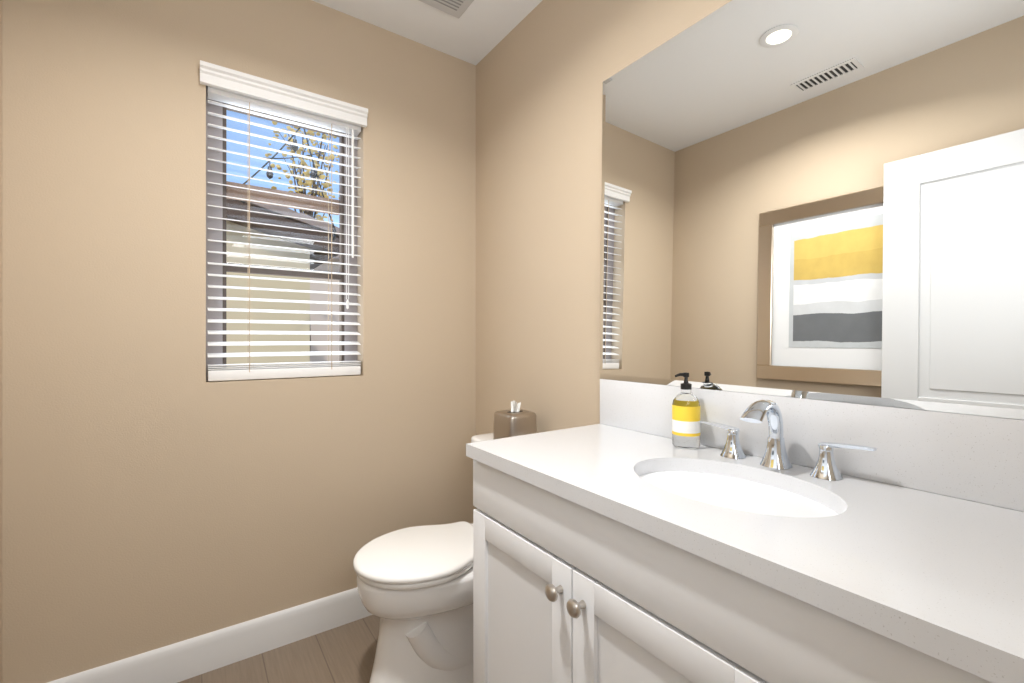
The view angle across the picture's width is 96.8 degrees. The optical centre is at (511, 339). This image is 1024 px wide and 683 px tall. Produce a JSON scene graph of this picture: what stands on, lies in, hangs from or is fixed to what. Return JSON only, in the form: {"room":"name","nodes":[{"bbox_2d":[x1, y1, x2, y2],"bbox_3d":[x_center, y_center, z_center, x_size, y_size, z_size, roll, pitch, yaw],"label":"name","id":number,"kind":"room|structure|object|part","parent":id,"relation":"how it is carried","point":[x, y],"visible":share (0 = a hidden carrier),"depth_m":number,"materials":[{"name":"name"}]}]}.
{"room":"bathroom","nodes":[
{"label":"bathroom","id":0,"kind":"room"},
{"bbox_2d":[0,0,2,682],"bbox_3d":[-0.926,-0.086,0.425,0.140,2.440,2.280,0,0,-35],"label":"wall","id":1,"kind":"structure","parent":0,"point":[1,341],"depth_m":1.28,"materials":[{"name":"paint"}]},
{"bbox_2d":[47,587,372,682],"bbox_3d":[-0.803,1.071,1.721,1.545,0.125,0.014,0,0,-35],"label":"baseboard","id":2,"kind":"structure","parent":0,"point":[177,662],"depth_m":1.59,"materials":[{"name":"white wood"}]},
{"bbox_2d":[3,0,475,682],"bbox_3d":[-0.847,-0.086,1.784,1.545,2.440,0.140,0,0,-35],"label":"wall","id":3,"kind":"structure","parent":0,"point":[159,490],"depth_m":1.52,"materials":[{"name":"paint"}]},
{"bbox_2d":[206,86,356,380],"bbox_3d":[-0.895,-0.381,1.806,0.536,1.060,0.060,0,0,-35],"label":"window","id":4,"kind":"structure","parent":3,"relation":"in","point":[213,211],"depth_m":1.74,"materials":[{"name":"grey"}]},
{"bbox_3d":[-0.906,-0.561,1.822,0.408,0.060,0.020,0,0,-35],"label":"window sash rail","id":5,"kind":"part","parent":4,"relation":"part of","materials":[{"name":"brown"}]},
{"bbox_3d":[-0.893,-0.569,1.802,0.432,0.605,0.004,0,0,-35],"label":"glass","id":6,"kind":"part","parent":4,"relation":"part of","materials":[{"name":"clear glass"}]},
{"bbox_3d":[-0.891,-0.381,1.799,0.432,0.980,0.035,0,0,-35],"label":"window sash","id":7,"kind":"part","parent":4,"relation":"part of","materials":[{"name":"white"}]},
{"bbox_2d":[200,60,367,380],"bbox_3d":[-0.842,-0.394,1.723,0.562,1.080,0.102,0,0,-35],"label":"window blind","id":8,"kind":"object","parent":4,"relation":"attached to","point":[239,88],"visible":0.96,"depth_m":1.71,"materials":[{"name":"white plastic"}]},
{"bbox_2d":[178,615,379,682],"bbox_3d":[-0.235,1.184,0.906,1.825,0.100,2.280,0,0,-35],"label":"floor","id":9,"kind":"structure","parent":0,"point":[344,653],"depth_m":1.59,"materials":[{"name":"brown wood"}]},
{"bbox_2d":[353,433,492,682],"bbox_3d":[-0.198,0.761,1.581,0.682,0.745,0.400,0,0,-35],"label":"toilet","id":10,"kind":"object","parent":9,"relation":"on","point":[415,587],"visible":0.52,"depth_m":1.41,"materials":[{"name":"white ceramic"}]},
{"bbox_3d":[-0.281,0.711,1.523,0.481,0.041,0.374,0,0,-35],"label":"seat","id":11,"kind":"part","parent":10,"relation":"part of","materials":[{"name":"white plastic"}]},
{"bbox_2d":[493,400,536,439],"bbox_3d":[0.012,0.306,1.697,0.132,0.165,0.132,0,0,-35],"label":"tissue box","id":12,"kind":"object","parent":10,"relation":"on","point":[515,420],"visible":0.73,"depth_m":1.66,"materials":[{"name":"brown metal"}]},
{"bbox_2d":[466,379,1023,682],"bbox_3d":[0.415,0.631,0.859,0.531,1.006,1.162,0,0,-35],"label":"bathroom vanity","id":13,"kind":"object","parent":9,"relation":"on","point":[625,540],"visible":1,"depth_m":0.76,"materials":[{"name":"painted wood"},{"name":"white quartz"},{"name":"nickel"}]},
{"bbox_3d":[0.014,0.735,1.046,0.020,0.575,0.380,0,0,-35],"label":"door","id":14,"kind":"part","parent":13,"relation":"part of","materials":[{"name":"white wood"}]},
{"bbox_3d":[0.084,0.499,0.899,0.034,0.033,0.033,0,0,-35],"label":"knob","id":15,"kind":"part","parent":13,"relation":"part of","materials":[{"name":"silver metal"}]},
{"bbox_3d":[0.120,0.499,0.847,0.034,0.033,0.033,0,0,-35],"label":"knob","id":16,"kind":"part","parent":13,"relation":"part of","materials":[{"name":"silver metal"}]},
{"bbox_3d":[0.234,0.735,0.731,0.020,0.575,0.380,0,0,-35],"label":"door","id":17,"kind":"part","parent":13,"relation":"part of","materials":[{"name":"white wood"}]},
{"bbox_2d":[672,372,699,448],"bbox_3d":[0.444,0.179,1.160,0.068,0.189,0.068,0,0,-35],"label":"soap bottle","id":18,"kind":"object","parent":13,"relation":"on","point":[686,419],"visible":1,"depth_m":1.13,"materials":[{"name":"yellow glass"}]},
{"bbox_2d":[700,400,876,480],"bbox_3d":[0.540,0.201,0.964,0.138,0.146,0.352,0,0,-35],"label":"faucet","id":19,"kind":"object","parent":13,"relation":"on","point":[775,456],"visible":1,"depth_m":0.96,"materials":[{"name":"silver metal"}]},
{"bbox_3d":[0.502,0.238,1.087,0.052,0.071,0.106,0,0,-35],"label":"handle","id":20,"kind":"part","parent":19,"relation":"part of","materials":[{"name":"silver metal"}]},
{"bbox_3d":[0.540,0.201,0.964,0.138,0.146,0.058,0,0,-35],"label":"spout","id":21,"kind":"part","parent":19,"relation":"part of","materials":[{"name":"silver metal"}]},
{"bbox_3d":[0.643,0.238,0.886,0.052,0.071,0.106,0,0,-35],"label":"handle","id":22,"kind":"part","parent":19,"relation":"part of","materials":[{"name":"silver metal"}]},
{"bbox_2d":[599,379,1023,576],"bbox_3d":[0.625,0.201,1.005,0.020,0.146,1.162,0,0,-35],"label":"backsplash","id":23,"kind":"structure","parent":13,"relation":"on","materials":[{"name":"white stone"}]},
{"bbox_2d":[312,0,541,64],"bbox_3d":[-0.235,-1.356,0.906,1.825,0.100,2.280,0,0,-35],"label":"ceiling","id":24,"kind":"structure","parent":0,"point":[476,32],"depth_m":1.86,"materials":[{"name":"white paint"}]},
{"bbox_2d":[419,0,473,18],"bbox_3d":[-0.242,-1.299,1.687,0.220,0.013,0.220,0,0,-35],"label":"ceiling vent","id":25,"kind":"object","parent":24,"relation":"in","point":[456,8],"visible":1,"depth_m":1.76,"materials":[{"name":"grey metal"}]},
{"bbox_2d":[476,0,1023,508],"bbox_3d":[0.456,-0.086,1.388,0.184,2.442,2.280,1,-1,-35],"label":"wall","id":26,"kind":"structure","parent":0,"point":[816,199],"depth_m":1.07,"materials":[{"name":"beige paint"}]},
{"label":"outside","id":27,"kind":"structure","parent":0,"visible":0},
{"bbox_3d":[-8.863,1.434,14.639,24.000,0.100,29.600,0,0,-35],"label":"ground","id":28,"kind":"structure","parent":27,"visible":0},
{"bbox_2d":[226,221,309,367],"bbox_3d":[-6.228,-0.551,5.506,5.880,3.969,6.000,0,0,-35],"label":"house","id":29,"kind":"structure","parent":28,"relation":"on","point":[256,283],"depth_m":4.49,"materials":[{"name":"beige paint"}]},
{"bbox_2d":[226,199,338,269],"bbox_3d":[-6.059,-1.719,5.490,6.140,1.672,6.220,0,0,-35],"label":"fascia","id":30,"kind":"object","parent":29,"relation":"attached to","point":[272,219],"depth_m":4.41,"materials":[{"name":"brown"}]},
{"bbox_2d":[243,128,338,254],"bbox_3d":[-6.103,-1.883,5.010,6.866,1.922,7.056,0,0,-35],"label":"roof","id":31,"kind":"structure","parent":29,"relation":"on","point":[315,224],"depth_m":4.36,"materials":[{"name":"tile"}]},
{"bbox_2d":[266,166,272,178],"bbox_3d":[-1.931,-1.326,3.625,0.052,0.100,0.049,0,0,-35],"label":"string light","id":32,"kind":"object","parent":31,"relation":"hanging from","point":[268,173],"depth_m":3.61,"materials":[{"name":"clear glass"}]},
{"bbox_2d":[292,139,297,151],"bbox_3d":[-1.780,-1.588,3.730,0.052,0.100,0.049,0,0,-35],"label":"string light","id":33,"kind":"object","parent":31,"relation":"hanging from","point":[294,140],"depth_m":3.72,"materials":[{"name":"clear glass"}]},
{"bbox_2d":[310,169,315,178],"bbox_3d":[-1.666,-1.384,3.809,0.052,0.100,0.049,0,0,-35],"label":"string light","id":34,"kind":"object","parent":31,"relation":"hanging from","point":[312,173],"depth_m":3.79,"materials":[{"name":"clear glass"}]},
{"bbox_2d":[330,229,335,240],"bbox_3d":[-1.537,-0.892,3.900,0.052,0.100,0.049,0,0,-35],"label":"string light","id":35,"kind":"object","parent":31,"relation":"hanging from","point":[333,235],"depth_m":3.89,"materials":[{"name":"clear glass"}]},
{"bbox_2d":[278,131,336,350],"bbox_3d":[-3.504,-1.235,7.776,0.894,5.352,1.073,0,0,-35],"label":"trunk","id":36,"kind":"object","parent":28,"relation":"on","point":[312,194],"depth_m":7.70,"materials":[{"name":"brown plant"}]},
{"bbox_2d":[265,121,338,220],"bbox_3d":[-3.506,-2.939,7.771,1.281,2.349,1.596,0,0,-35],"label":"tree","id":37,"kind":"object","parent":36,"relation":"attached to","point":[309,183],"depth_m":7.63,"materials":[{"name":"yellow plant"}]},
{"bbox_2d":[310,258,338,364],"bbox_3d":[-3.668,-0.216,14.968,7.100,3.300,7.000,0,0,-35],"label":"house","id":38,"kind":"structure","parent":28,"relation":"on","point":[319,307],"depth_m":10.30,"materials":[{"name":"beige paint"}]}
]}

